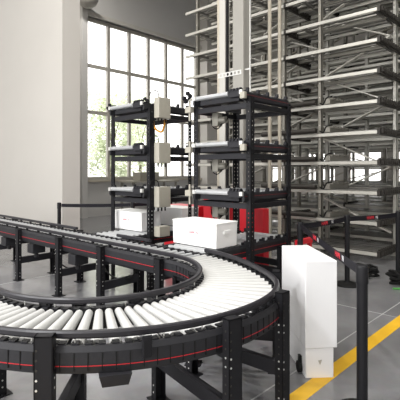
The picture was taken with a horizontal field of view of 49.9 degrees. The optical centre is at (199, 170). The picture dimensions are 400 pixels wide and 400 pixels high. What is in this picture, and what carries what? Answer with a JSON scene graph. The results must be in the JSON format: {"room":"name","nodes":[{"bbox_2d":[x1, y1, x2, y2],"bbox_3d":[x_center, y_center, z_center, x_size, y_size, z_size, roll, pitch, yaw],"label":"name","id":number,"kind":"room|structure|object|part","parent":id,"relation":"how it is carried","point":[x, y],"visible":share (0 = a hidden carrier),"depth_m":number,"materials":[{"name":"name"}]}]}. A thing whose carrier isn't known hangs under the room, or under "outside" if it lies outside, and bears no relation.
{"room":"distribution center","nodes":[
{"label":"distribution center","id":0,"kind":"room"},
{"bbox_2d":[0,0,79,229],"bbox_3d":[-4.210,-2.800,10.069,4.520,8.600,0.390,0,0,43],"label":"pillar","id":1,"kind":"structure","parent":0,"point":[40,39],"depth_m":9.02,"materials":[{"name":"paint"}]},
{"bbox_2d":[88,94,105,176],"bbox_3d":[-6.681,-1.406,19.834,4.926,6.024,4.475,0,0,14],"label":"tree","id":2,"kind":"object","parent":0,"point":[91,107],"visible":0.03,"depth_m":20.14,"materials":[{"name":"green plant"}]},
{"bbox_2d":[88,81,145,176],"bbox_3d":[-5.251,-1.856,24.929,4.682,6.921,4.130,0,0,33],"label":"tree","id":3,"kind":"object","parent":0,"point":[101,142],"visible":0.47,"depth_m":24.58,"materials":[{"name":"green plant"}]},
{"bbox_2d":[88,0,254,216],"bbox_3d":[-4.974,-2.800,12.822,0.350,8.600,24.000,0,0,43],"label":"wall","id":4,"kind":"structure","parent":0,"point":[167,17],"depth_m":15.87,"materials":[{"name":"grey paint"}]},
{"bbox_2d":[80,6,87,217],"bbox_3d":[-3.730,-2.800,13.741,0.220,8.600,0.200,0,0,43],"label":"trim","id":5,"kind":"structure","parent":4,"relation":"attached to","point":[83,11],"depth_m":13.65,"materials":[{"name":"grey paint"}]},
{"bbox_2d":[80,0,97,8],"bbox_3d":[-3.513,-5.330,13.402,0.700,0.480,0.700,0,0,43],"label":"wall lamp","id":6,"kind":"object","parent":4,"relation":"attached to","point":[88,4],"visible":0.91,"depth_m":13.27,"materials":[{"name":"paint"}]},
{"bbox_2d":[88,17,195,179],"bbox_3d":[-1.979,-2.375,16.004,0.100,5.360,5.470,0,0,43],"label":"window","id":7,"kind":"structure","parent":4,"relation":"in","point":[107,68],"depth_m":15.57,"materials":[{"name":"paint"}]},
{"bbox_2d":[88,11,201,49],"bbox_3d":[-1.870,-5.115,15.902,0.200,0.130,5.700,0,0,43],"label":"trim","id":8,"kind":"structure","parent":4,"relation":"attached to","point":[93,15],"depth_m":15.46,"materials":[{"name":"white paint"}]},
{"bbox_2d":[88,178,201,181],"bbox_3d":[-1.870,0.330,15.902,0.200,0.060,5.560,0,0,43],"label":"trim","id":9,"kind":"structure","parent":4,"relation":"attached to","point":[180,178],"depth_m":14.96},
{"bbox_2d":[200,0,216,199],"bbox_3d":[0.364,-2.800,18.010,0.400,8.600,0.630,0,0,43],"label":"column","id":10,"kind":"structure","parent":4,"relation":"attached to","point":[207,132],"depth_m":17.79,"materials":[{"name":"paint"}]},
{"bbox_2d":[0,208,399,399],"bbox_3d":[-3.235,1.549,11.204,32.000,0.101,24.000,0,0,43],"label":"floor","id":11,"kind":"structure","parent":0,"point":[384,358],"depth_m":3.68,"materials":[{"name":"concrete"}]},
{"bbox_2d":[57,202,60,227],"bbox_3d":[-2.593,1.040,7.916,0.340,0.920,0.340,0,0,43],"label":"stanchion post","id":12,"kind":"object","parent":11,"relation":"on","point":[58,203],"visible":0.34,"depth_m":7.89,"materials":[{"name":"black metal"}]},
{"bbox_2d":[61,203,129,206],"bbox_3d":[-1.926,0.637,7.979,1.259,0.072,0.002,0,0,-5],"label":"belt","id":13,"kind":"object","parent":12,"relation":"attached to","point":[120,204],"visible":0.96,"depth_m":7.98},
{"bbox_2d":[0,214,206,305],"bbox_3d":[-2.208,1.125,6.007,5.808,0.750,0.646,0,0,43],"label":"conveyor","id":14,"kind":"object","parent":11,"relation":"on","point":[80,245],"visible":0.88,"depth_m":5.02,"materials":[{"name":"black metal"}]},
{"bbox_3d":[-2.495,1.150,5.907,0.089,0.700,0.052,0,0,43],"label":"leg","id":15,"kind":"part","parent":14,"relation":"part of","materials":[{"name":"metal"}]},
{"bbox_3d":[-2.918,0.767,6.935,3.480,0.034,0.034,0,0,43],"label":"guide rail","id":16,"kind":"part","parent":14,"relation":"part of","materials":[{"name":"black metal"}]},
{"bbox_3d":[-2.165,1.150,6.335,0.089,0.700,0.052,0,0,43],"label":"leg","id":17,"kind":"part","parent":14,"relation":"part of","materials":[{"name":"metal"}]},
{"bbox_3d":[-1.700,1.150,5.168,0.089,0.700,0.052,0,0,43],"label":"leg","id":18,"kind":"part","parent":14,"relation":"part of","materials":[{"name":"metal"}]},
{"bbox_3d":[-1.627,1.150,5.835,0.089,0.700,0.052,0,0,43],"label":"leg","id":19,"kind":"part","parent":14,"relation":"part of","materials":[{"name":"metal"}]},
{"bbox_3d":[-2.336,0.767,5.861,5.796,0.034,0.034,0,0,43],"label":"guide rail","id":20,"kind":"part","parent":14,"relation":"part of","materials":[{"name":"black metal"}]},
{"bbox_3d":[-2.347,0.884,5.858,5.808,0.162,0.075,0,0,43],"label":"frame","id":21,"kind":"part","parent":14,"relation":"part of","materials":[{"name":"black plastic"}]},
{"bbox_3d":[-1.060,1.150,4.572,0.089,0.700,0.052,0,0,43],"label":"leg","id":22,"kind":"part","parent":14,"relation":"part of","materials":[{"name":"metal"}]},
{"bbox_3d":[-2.068,0.884,6.157,5.808,0.162,0.075,0,0,43],"label":"frame","id":23,"kind":"part","parent":14,"relation":"part of","materials":[{"name":"black plastic"}]},
{"bbox_3d":[-0.766,0.767,4.932,0.600,0.034,0.034,0,0,43],"label":"guide rail","id":24,"kind":"part","parent":14,"relation":"part of","materials":[{"name":"black metal"}]},
{"bbox_3d":[-0.730,1.150,5.000,0.089,0.700,0.052,0,0,43],"label":"leg","id":25,"kind":"part","parent":14,"relation":"part of","materials":[{"name":"metal"}]},
{"bbox_3d":[-0.379,1.150,3.939,0.089,0.700,0.052,0,0,43],"label":"leg","id":26,"kind":"part","parent":14,"relation":"part of","materials":[{"name":"metal"}]},
{"bbox_2d":[92,224,172,291],"bbox_3d":[-0.452,1.153,6.201,0.850,0.694,2.135,0,0,43],"label":"conveyor","id":27,"kind":"object","parent":11,"relation":"on","point":[112,233],"visible":0.14,"depth_m":5.63,"materials":[{"name":"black metal"}]},
{"bbox_3d":[-1.280,1.200,5.855,0.050,0.600,0.070,0,0,43],"label":"leg","id":28,"kind":"part","parent":27,"relation":"part of","materials":[{"name":"metal"}]},
{"bbox_3d":[-0.685,0.880,6.418,0.045,0.140,2.135,0,0,43],"label":"frame","id":29,"kind":"part","parent":27,"relation":"part of","materials":[{"name":"black plastic"}]},
{"bbox_2d":[115,208,161,231],"bbox_3d":[-0.892,0.676,6.012,0.669,0.254,0.358,0,0,43],"label":"box","id":30,"kind":"object","parent":27,"relation":"on","point":[134,219],"visible":0.94,"depth_m":5.85,"materials":[{"name":"white plastic"}]},
{"bbox_3d":[-0.893,0.557,6.014,0.666,0.016,0.356,0,0,43],"label":"lid","id":31,"kind":"part","parent":30,"relation":"part of","materials":[{"name":"white plastic"}]},
{"bbox_3d":[-0.738,1.200,5.351,0.050,0.600,0.070,0,0,43],"label":"leg","id":32,"kind":"part","parent":27,"relation":"part of","materials":[{"name":"metal"}]},
{"bbox_3d":[-0.220,0.880,5.985,0.045,0.140,2.135,0,0,43],"label":"frame","id":33,"kind":"part","parent":27,"relation":"part of","materials":[{"name":"black plastic"}]},
{"bbox_2d":[155,205,198,225],"bbox_3d":[-0.377,0.671,6.530,0.659,0.264,0.356,0,0,43],"label":"box","id":34,"kind":"object","parent":27,"relation":"on","point":[174,211],"visible":0.47,"depth_m":6.35,"materials":[{"name":"white plastic"}]},
{"bbox_3d":[-0.378,0.547,6.531,0.656,0.016,0.356,0,0,43],"label":"lid","id":35,"kind":"part","parent":34,"relation":"part of","materials":[{"name":"white plastic"}]},
{"bbox_2d":[0,248,289,399],"bbox_3d":[-1.348,1.124,3.777,4.514,0.752,2.576,0,0,43],"label":"conveyor","id":36,"kind":"object","parent":11,"relation":"on","point":[235,304],"visible":1,"depth_m":2.38,"materials":[{"name":"black metal"}]},
{"bbox_3d":[-1.342,1.150,2.889,0.079,0.700,0.057,0,0,43],"label":"leg","id":37,"kind":"part","parent":36,"relation":"part of","materials":[{"name":"metal"}]},
{"bbox_3d":[-1.343,1.491,2.888,0.112,0.018,0.121,0,0,43],"label":"foot plate","id":38,"kind":"part","parent":36,"relation":"part of","materials":[{"name":"black metal"}]},
{"bbox_3d":[-0.708,1.124,1.962,0.089,0.752,0.057,0,0,-2],"label":"leg","id":39,"kind":"part","parent":36,"relation":"part of","materials":[{"name":"metal"}]},
{"bbox_3d":[-0.731,1.150,2.607,0.079,0.700,0.057,0,0,-2],"label":"leg","id":40,"kind":"part","parent":36,"relation":"part of","materials":[{"name":"metal"}]},
{"bbox_3d":[-1.557,0.767,4.073,3.772,0.034,1.587,0,0,43],"label":"guide rail","id":41,"kind":"part","parent":36,"relation":"part of","materials":[{"name":"black metal"}]},
{"bbox_3d":[-1.561,0.873,4.074,3.798,0.134,1.602,0,0,43],"label":"frame","id":42,"kind":"part","parent":36,"relation":"part of","materials":[{"name":"black plastic"}]},
{"bbox_3d":[-1.356,0.767,3.847,4.374,0.034,2.423,0,0,43],"label":"guide rail","id":43,"kind":"part","parent":36,"relation":"part of","materials":[{"name":"black metal"}]},
{"bbox_3d":[-0.272,1.150,2.821,0.079,0.700,0.057,0,0,-35],"label":"leg","id":44,"kind":"part","parent":36,"relation":"part of","materials":[{"name":"metal"}]},
{"bbox_3d":[-0.272,1.491,2.821,0.112,0.018,0.121,0,0,-35],"label":"foot plate","id":45,"kind":"part","parent":36,"relation":"part of","materials":[{"name":"black metal"}]},
{"bbox_3d":[-0.059,1.150,3.168,0.057,0.700,0.079,0,0,41],"label":"leg","id":46,"kind":"part","parent":36,"relation":"part of","materials":[{"name":"metal"}]},
{"bbox_3d":[-0.058,1.491,3.168,0.121,0.018,0.112,0,0,41],"label":"foot plate","id":47,"kind":"part","parent":36,"relation":"part of","materials":[{"name":"black metal"}]},
{"bbox_3d":[0.165,1.124,2.195,0.089,0.752,0.057,0,0,-35],"label":"leg","id":48,"kind":"part","parent":36,"relation":"part of","materials":[{"name":"metal"}]},
{"bbox_3d":[0.574,1.124,3.229,0.057,0.752,0.089,0,0,11],"label":"leg","id":49,"kind":"part","parent":36,"relation":"part of","materials":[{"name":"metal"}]},
{"bbox_3d":[0.513,1.124,2.671,0.057,0.752,0.089,0,0,41],"label":"leg","id":50,"kind":"part","parent":36,"relation":"part of","materials":[{"name":"metal"}]},
{"bbox_2d":[106,90,191,289],"bbox_3d":[-0.668,0.240,5.910,0.969,2.520,0.855,0,0,43],"label":"conveyor","id":51,"kind":"object","parent":11,"relation":"on","point":[154,196],"visible":0.86,"depth_m":5.57,"materials":[{"name":"black metal"}]},
{"bbox_3d":[-1.175,0.350,5.972,0.084,2.300,0.084,0,0,43],"label":"post","id":52,"kind":"part","parent":51,"relation":"part of","materials":[{"name":"black metal"}]},
{"bbox_3d":[-0.948,-0.286,6.188,0.048,0.142,0.830,0,0,43],"label":"frame","id":53,"kind":"part","parent":51,"relation":"part of","materials":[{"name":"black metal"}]},
{"bbox_3d":[-0.948,0.264,6.188,0.048,0.142,0.830,0,0,43],"label":"frame","id":54,"kind":"part","parent":51,"relation":"part of","materials":[{"name":"black plastic"}]},
{"bbox_3d":[-0.948,-0.836,6.188,0.048,0.142,0.830,0,0,43],"label":"frame","id":55,"kind":"part","parent":51,"relation":"part of","materials":[{"name":"black plastic"}]},
{"bbox_3d":[-0.629,0.350,5.464,0.084,2.300,0.084,0,0,43],"label":"post","id":56,"kind":"part","parent":51,"relation":"part of","materials":[{"name":"black metal"}]},
{"bbox_3d":[-0.722,0.350,6.459,0.084,2.300,0.084,0,0,43],"label":"post","id":57,"kind":"part","parent":51,"relation":"part of","materials":[{"name":"metal"}]},
{"bbox_3d":[-0.430,0.264,5.706,0.048,0.142,0.830,0,0,43],"label":"frame","id":58,"kind":"part","parent":51,"relation":"part of","materials":[{"name":"black plastic"}]},
{"bbox_3d":[-0.430,-0.286,5.706,0.048,0.142,0.830,0,0,43],"label":"frame","id":59,"kind":"part","parent":51,"relation":"part of","materials":[{"name":"black plastic"}]},
{"bbox_3d":[-0.430,-0.836,5.706,0.048,0.142,0.830,0,0,43],"label":"frame","id":60,"kind":"part","parent":51,"relation":"part of","materials":[{"name":"black plastic"}]},
{"bbox_3d":[-0.176,0.350,5.951,0.084,2.300,0.084,0,0,43],"label":"post","id":61,"kind":"part","parent":51,"relation":"part of","materials":[{"name":"black metal"}]},
{"bbox_2d":[119,180,178,208],"bbox_3d":[-1.592,0.900,13.705,0.700,1.200,1.900,0,0,43],"label":"workbench","id":62,"kind":"object","parent":11,"relation":"on","point":[131,181],"visible":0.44,"depth_m":13.26,"materials":[{"name":"beige paint"}]},
{"bbox_2d":[132,176,159,180],"bbox_3d":[-1.714,0.235,13.647,0.424,0.130,0.774,0,0,43],"label":"plastic tray","id":63,"kind":"object","parent":62,"relation":"on","point":[135,178],"visible":0.62,"depth_m":13.38,"materials":[{"name":"beige paint"}]},
{"bbox_2d":[132,172,159,176],"bbox_3d":[-1.714,0.105,13.647,0.424,0.130,0.774,0,0,43],"label":"plastic tray","id":64,"kind":"object","parent":63,"relation":"on","point":[140,174],"visible":0.69,"depth_m":13.37,"materials":[{"name":"beige paint"}]},
{"bbox_2d":[164,203,202,244],"bbox_3d":[-0.261,1.070,8.088,0.800,0.860,0.412,0,0,43],"label":"base cabinet","id":65,"kind":"object","parent":11,"relation":"on","point":[200,209],"visible":0.12,"depth_m":7.98,"materials":[{"name":"red metal"}]},
{"bbox_2d":[203,199,232,219],"bbox_3d":[0.369,0.960,7.598,0.490,1.080,0.412,0,0,43],"label":"base cabinet","id":66,"kind":"object","parent":11,"relation":"on","point":[206,209],"visible":0.02,"depth_m":7.52,"materials":[{"name":"red metal"}]},
{"bbox_2d":[217,0,228,219],"bbox_3d":[0.398,-2.700,7.087,0.200,8.400,0.120,0,0,43],"label":"mast","id":67,"kind":"object","parent":11,"relation":"on","point":[222,5],"visible":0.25,"depth_m":7.02,"materials":[{"name":"beige metal"}]},
{"bbox_2d":[162,228,294,292],"bbox_3d":[0.411,1.135,5.103,0.860,0.730,1.702,0,0,43],"label":"conveyor","id":68,"kind":"object","parent":11,"relation":"on","point":[263,242],"visible":0.34,"depth_m":5.04,"materials":[{"name":"black metal"}]},
{"bbox_3d":[-0.273,1.200,4.918,0.050,0.600,0.070,0,0,43],"label":"leg","id":69,"kind":"part","parent":68,"relation":"part of","materials":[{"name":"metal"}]},
{"bbox_3d":[0.129,0.860,5.265,0.057,0.180,1.555,0,0,43],"label":"frame","id":70,"kind":"part","parent":68,"relation":"part of","materials":[{"name":"black plastic"}]},
{"bbox_2d":[172,217,237,248],"bbox_3d":[0.049,0.671,4.741,0.659,0.264,0.358,0,0,43],"label":"box","id":71,"kind":"object","parent":68,"relation":"on","point":[212,233],"visible":1,"depth_m":4.58,"materials":[{"name":"white plastic"}]},
{"bbox_3d":[0.048,0.547,4.742,0.656,0.016,0.356,0,0,43],"label":"lid","id":72,"kind":"part","parent":71,"relation":"part of","materials":[{"name":"white plastic"}]},
{"bbox_3d":[0.592,0.860,4.834,0.057,0.180,1.555,0,0,43],"label":"frame","id":73,"kind":"part","parent":68,"relation":"part of","materials":[{"name":"black plastic"}]},
{"bbox_3d":[0.960,1.200,5.143,0.050,0.600,0.070,0,0,43],"label":"leg","id":74,"kind":"part","parent":68,"relation":"part of","materials":[{"name":"metal"}]},
{"bbox_2d":[182,87,290,262],"bbox_3d":[0.443,0.275,5.204,0.940,2.451,0.976,0,0,43],"label":"conveyor","id":75,"kind":"object","parent":11,"relation":"on","point":[233,101],"visible":0.87,"depth_m":5.03,"materials":[{"name":"black metal"}]},
{"bbox_3d":[-0.015,0.345,5.207,0.084,2.310,0.084,0,0,43],"label":"post","id":76,"kind":"part","parent":75,"relation":"part of","materials":[{"name":"metal"}]},
{"bbox_3d":[0.235,0.264,5.449,0.048,0.142,0.900,0,0,43],"label":"frame","id":77,"kind":"part","parent":75,"relation":"part of","materials":[{"name":"black plastic"}]},
{"bbox_3d":[0.235,-0.286,5.449,0.048,0.142,0.900,0,0,43],"label":"frame","id":78,"kind":"part","parent":75,"relation":"part of","materials":[{"name":"black plastic"}]},
{"bbox_3d":[0.235,-0.836,5.449,0.048,0.142,0.900,0,0,43],"label":"frame","id":79,"kind":"part","parent":75,"relation":"part of","materials":[{"name":"black plastic"}]},
{"bbox_3d":[0.245,0.480,5.174,0.190,0.160,0.090,0,0,43],"label":"drive motor","id":80,"kind":"part","parent":75,"relation":"part of","materials":[{"name":"grey metal"}]},
{"bbox_3d":[0.245,-0.070,5.174,0.190,0.160,0.090,0,0,43],"label":"drive motor","id":81,"kind":"part","parent":75,"relation":"part of","materials":[{"name":"grey metal"}]},
{"bbox_3d":[0.245,-0.620,5.174,0.190,0.160,0.090,0,0,43],"label":"drive motor","id":82,"kind":"part","parent":75,"relation":"part of","materials":[{"name":"grey metal"}]},
{"bbox_3d":[0.486,0.345,5.746,0.084,2.310,0.084,0,0,43],"label":"post","id":83,"kind":"part","parent":75,"relation":"part of","materials":[{"name":"black metal"}]},
{"bbox_3d":[0.545,0.345,4.686,0.084,2.310,0.084,0,0,43],"label":"post","id":84,"kind":"part","parent":75,"relation":"part of","materials":[{"name":"black metal"}]},
{"bbox_3d":[0.768,0.264,4.953,0.048,0.142,0.900,0,0,43],"label":"frame","id":85,"kind":"part","parent":75,"relation":"part of","materials":[{"name":"black plastic"}]},
{"bbox_3d":[0.768,-0.286,4.953,0.048,0.142,0.900,0,0,43],"label":"frame","id":86,"kind":"part","parent":75,"relation":"part of","materials":[{"name":"black plastic"}]},
{"bbox_3d":[0.768,-0.836,4.953,0.048,0.142,0.900,0,0,43],"label":"frame","id":87,"kind":"part","parent":75,"relation":"part of","materials":[{"name":"black plastic"}]},
{"bbox_3d":[1.046,0.345,5.224,0.084,2.310,0.084,0,0,43],"label":"post","id":88,"kind":"part","parent":75,"relation":"part of","materials":[{"name":"black metal"}]},
{"bbox_2d":[233,0,250,227],"bbox_3d":[0.661,-2.700,6.466,0.300,8.400,0.170,0,0,43],"label":"mast","id":89,"kind":"object","parent":11,"relation":"on","point":[241,8],"visible":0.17,"depth_m":6.41,"materials":[{"name":"metal"}]},
{"bbox_2d":[218,69,240,77],"bbox_3d":[0.446,-1.475,6.543,0.460,0.070,0.004,0,0,43],"label":"bracket","id":90,"kind":"object","parent":89,"relation":"attached to","point":[236,71],"visible":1,"depth_m":6.53,"materials":[{"name":"metal"}]},
{"bbox_3d":[0.711,-2.700,6.373,0.100,8.400,0.020,0,0,43],"label":"guide rod","id":91,"kind":"part","parent":89,"relation":"part of","materials":[{"name":"metal"}]},
{"bbox_2d":[240,208,268,264],"bbox_3d":[0.757,1.010,6.048,0.410,0.980,0.152,0,0,43],"label":"base cabinet","id":92,"kind":"object","parent":11,"relation":"on","point":[261,215],"visible":0.16,"depth_m":5.93,"materials":[{"name":"red metal"}]},
{"bbox_2d":[268,0,273,265],"bbox_3d":[1.107,-2.700,6.857,0.140,8.400,0.130,0,0,43],"label":"post","id":93,"kind":"object","parent":11,"relation":"on","point":[269,1],"visible":0.48,"depth_m":6.83,"materials":[{"name":"grey metal"}]},
{"bbox_2d":[278,0,280,233],"bbox_3d":[1.275,-2.700,6.906,0.140,8.400,0.130,0,0,43],"label":"post","id":94,"kind":"object","parent":11,"relation":"on","point":[279,1],"visible":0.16,"depth_m":6.88,"materials":[{"name":"grey metal"}]},
{"bbox_2d":[185,0,399,257],"bbox_3d":[1.772,-2.018,8.821,4.378,7.035,1.689,0,0,43],"label":"storage rack","id":95,"kind":"object","parent":11,"relation":"on","point":[392,19],"visible":0.73,"depth_m":7.87,"materials":[{"name":"grey metal"}]},
{"bbox_2d":[297,222,303,244],"bbox_3d":[1.141,1.040,4.897,0.340,0.920,0.340,0,0,43],"label":"stanchion post","id":96,"kind":"object","parent":11,"relation":"on","point":[299,231],"visible":0.33,"depth_m":4.87,"materials":[{"name":"black metal"}]},
{"bbox_2d":[304,217,345,227],"bbox_3d":[1.541,0.637,5.282,1.029,0.072,0.003,0,0,-44],"label":"belt","id":97,"kind":"object","parent":96,"relation":"attached to","point":[339,220],"visible":0.98,"depth_m":5.27,"materials":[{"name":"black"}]},
{"bbox_2d":[295,237,312,246],"bbox_3d":[1.259,1.160,5.207,0.050,0.680,0.340,0,0,43],"label":"stand","id":98,"kind":"object","parent":11,"relation":"on","point":[307,240],"visible":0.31,"depth_m":5.24,"materials":[{"name":"red paint"}]},
{"bbox_2d":[282,245,336,377],"bbox_3d":[0.842,1.075,3.432,0.262,0.851,0.662,0,0,-4],"label":"base cabinet","id":99,"kind":"object","parent":11,"relation":"on","point":[310,275],"visible":0.91,"depth_m":3.12,"materials":[{"name":"white metal"}]},
{"bbox_2d":[229,0,399,241],"bbox_3d":[2.909,-2.263,9.545,5.658,7.525,0.800,0,0,43],"label":"storage rack","id":100,"kind":"object","parent":11,"relation":"on","point":[365,234],"visible":0.31,"depth_m":9.33,"materials":[{"name":"grey metal"}]},
{"bbox_2d":[251,0,399,230],"bbox_3d":[4.038,-2.507,10.612,6.658,8.015,0.800,0,0,43],"label":"storage rack","id":101,"kind":"object","parent":11,"relation":"on","point":[346,203],"visible":0.21,"depth_m":10.73,"materials":[{"name":"grey metal"}]},
{"bbox_2d":[275,0,399,209],"bbox_3d":[5.240,-2.507,11.610,7.058,8.015,0.800,0,0,43],"label":"storage rack","id":102,"kind":"object","parent":11,"relation":"on","point":[384,201],"visible":0.09,"depth_m":12.20,"materials":[{"name":"grey metal"}]},
{"bbox_2d":[337,215,355,287],"bbox_3d":[1.939,1.040,5.667,0.340,0.920,0.340,0,0,43],"label":"stanchion post","id":103,"kind":"object","parent":11,"relation":"on","point":[346,283],"visible":0.87,"depth_m":5.63,"materials":[{"name":"black metal"}]},
{"bbox_2d":[301,6,399,214],"bbox_3d":[6.369,-2.507,12.677,7.258,8.015,0.800,0,0,43],"label":"storage rack","id":104,"kind":"object","parent":11,"relation":"on","point":[353,36],"visible":0.11,"depth_m":14.09,"materials":[{"name":"grey metal"}]},
{"bbox_2d":[342,264,368,399],"bbox_3d":[0.999,1.040,2.649,0.340,0.920,0.340,0,0,43],"label":"stanchion post","id":105,"kind":"object","parent":11,"relation":"on","point":[362,271],"visible":1,"depth_m":2.62,"materials":[{"name":"black metal"}]},
{"bbox_2d":[301,224,356,272],"bbox_3d":[1.069,0.630,3.773,0.003,0.072,2.173,0,0,4],"label":"belt","id":106,"kind":"object","parent":105,"relation":"attached to","point":[349,263],"visible":0.98,"depth_m":3.39,"materials":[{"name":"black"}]},
{"bbox_2d":[357,263,379,277],"bbox_3d":[2.358,1.404,6.064,0.262,0.185,0.263,0,0,-14],"label":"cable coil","id":107,"kind":"object","parent":11,"relation":"on","point":[373,269],"visible":0.43,"depth_m":5.98,"materials":[{"name":"black rubber"}]},
{"bbox_2d":[385,211,399,277],"bbox_3d":[2.854,1.040,6.195,0.340,0.920,0.340,0,0,43],"label":"stanchion post","id":108,"kind":"object","parent":11,"relation":"on","point":[397,217],"visible":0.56,"depth_m":6.17,"materials":[{"name":"black metal"}]},
{"bbox_2d":[350,213,395,220],"bbox_3d":[2.397,0.637,5.931,0.976,0.072,0.003,0,0,-30],"label":"belt","id":109,"kind":"object","parent":108,"relation":"attached to","point":[392,215],"visible":1,"depth_m":5.92,"materials":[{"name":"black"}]},
{"bbox_2d":[388,269,399,284],"bbox_3d":[2.655,1.404,5.651,0.295,0.185,0.297,0,0,-14],"label":"cable coil","id":110,"kind":"object","parent":11,"relation":"on","point":[394,274],"visible":1,"depth_m":5.66,"materials":[{"name":"black rubber"}]},
{"bbox_3d":[-1.260,1.040,8.042,0.340,0.920,0.340,0,0,43],"label":"stanchion post","id":111,"kind":"object","parent":11,"relation":"on","visible":0},
{"bbox_2d":[135,203,146,205],"bbox_3d":[-0.930,0.637,8.397,0.002,0.072,0.890,0,0,43],"label":"belt","id":112,"kind":"object","parent":111,"relation":"attached to","point":[136,204],"visible":0.24,"depth_m":8.18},
{"bbox_2d":[255,9,399,209],"bbox_3d":[9.411,-2.800,14.668,18.200,8.600,0.300,0,0,43],"label":"wall","id":113,"kind":"structure","parent":0,"point":[361,36],"depth_m":17.93,"materials":[{"name":"paint"}]},
{"bbox_2d":[272,153,281,181],"bbox_3d":[3.844,-0.050,19.806,1.350,1.600,0.080,0,0,43],"label":"window","id":114,"kind":"structure","parent":113,"relation":"in","point":[272,153],"depth_m":20.16,"materials":[{"name":"glass"}]},
{"bbox_2d":[349,152,381,180],"bbox_3d":[6.627,-0.050,17.218,1.350,1.600,0.080,0,0,43],"label":"window","id":115,"kind":"structure","parent":113,"relation":"in","point":[381,152],"depth_m":17.20,"materials":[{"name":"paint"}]},
{"label":"outside","id":116,"kind":"structure","parent":0,"visible":0},
{"bbox_3d":[-16.362,1.610,35.707,47.400,0.020,50.000,0,0,43],"label":"ground","id":117,"kind":"structure","parent":116,"visible":0},
{"bbox_2d":[97,88,171,175],"bbox_3d":[-4.130,-2.059,28.839,4.634,7.327,4.636,0,0,43],"label":"tree","id":118,"kind":"object","parent":117,"relation":"on","point":[141,164],"visible":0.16,"depth_m":28.50,"materials":[{"name":"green plant"}]}
]}

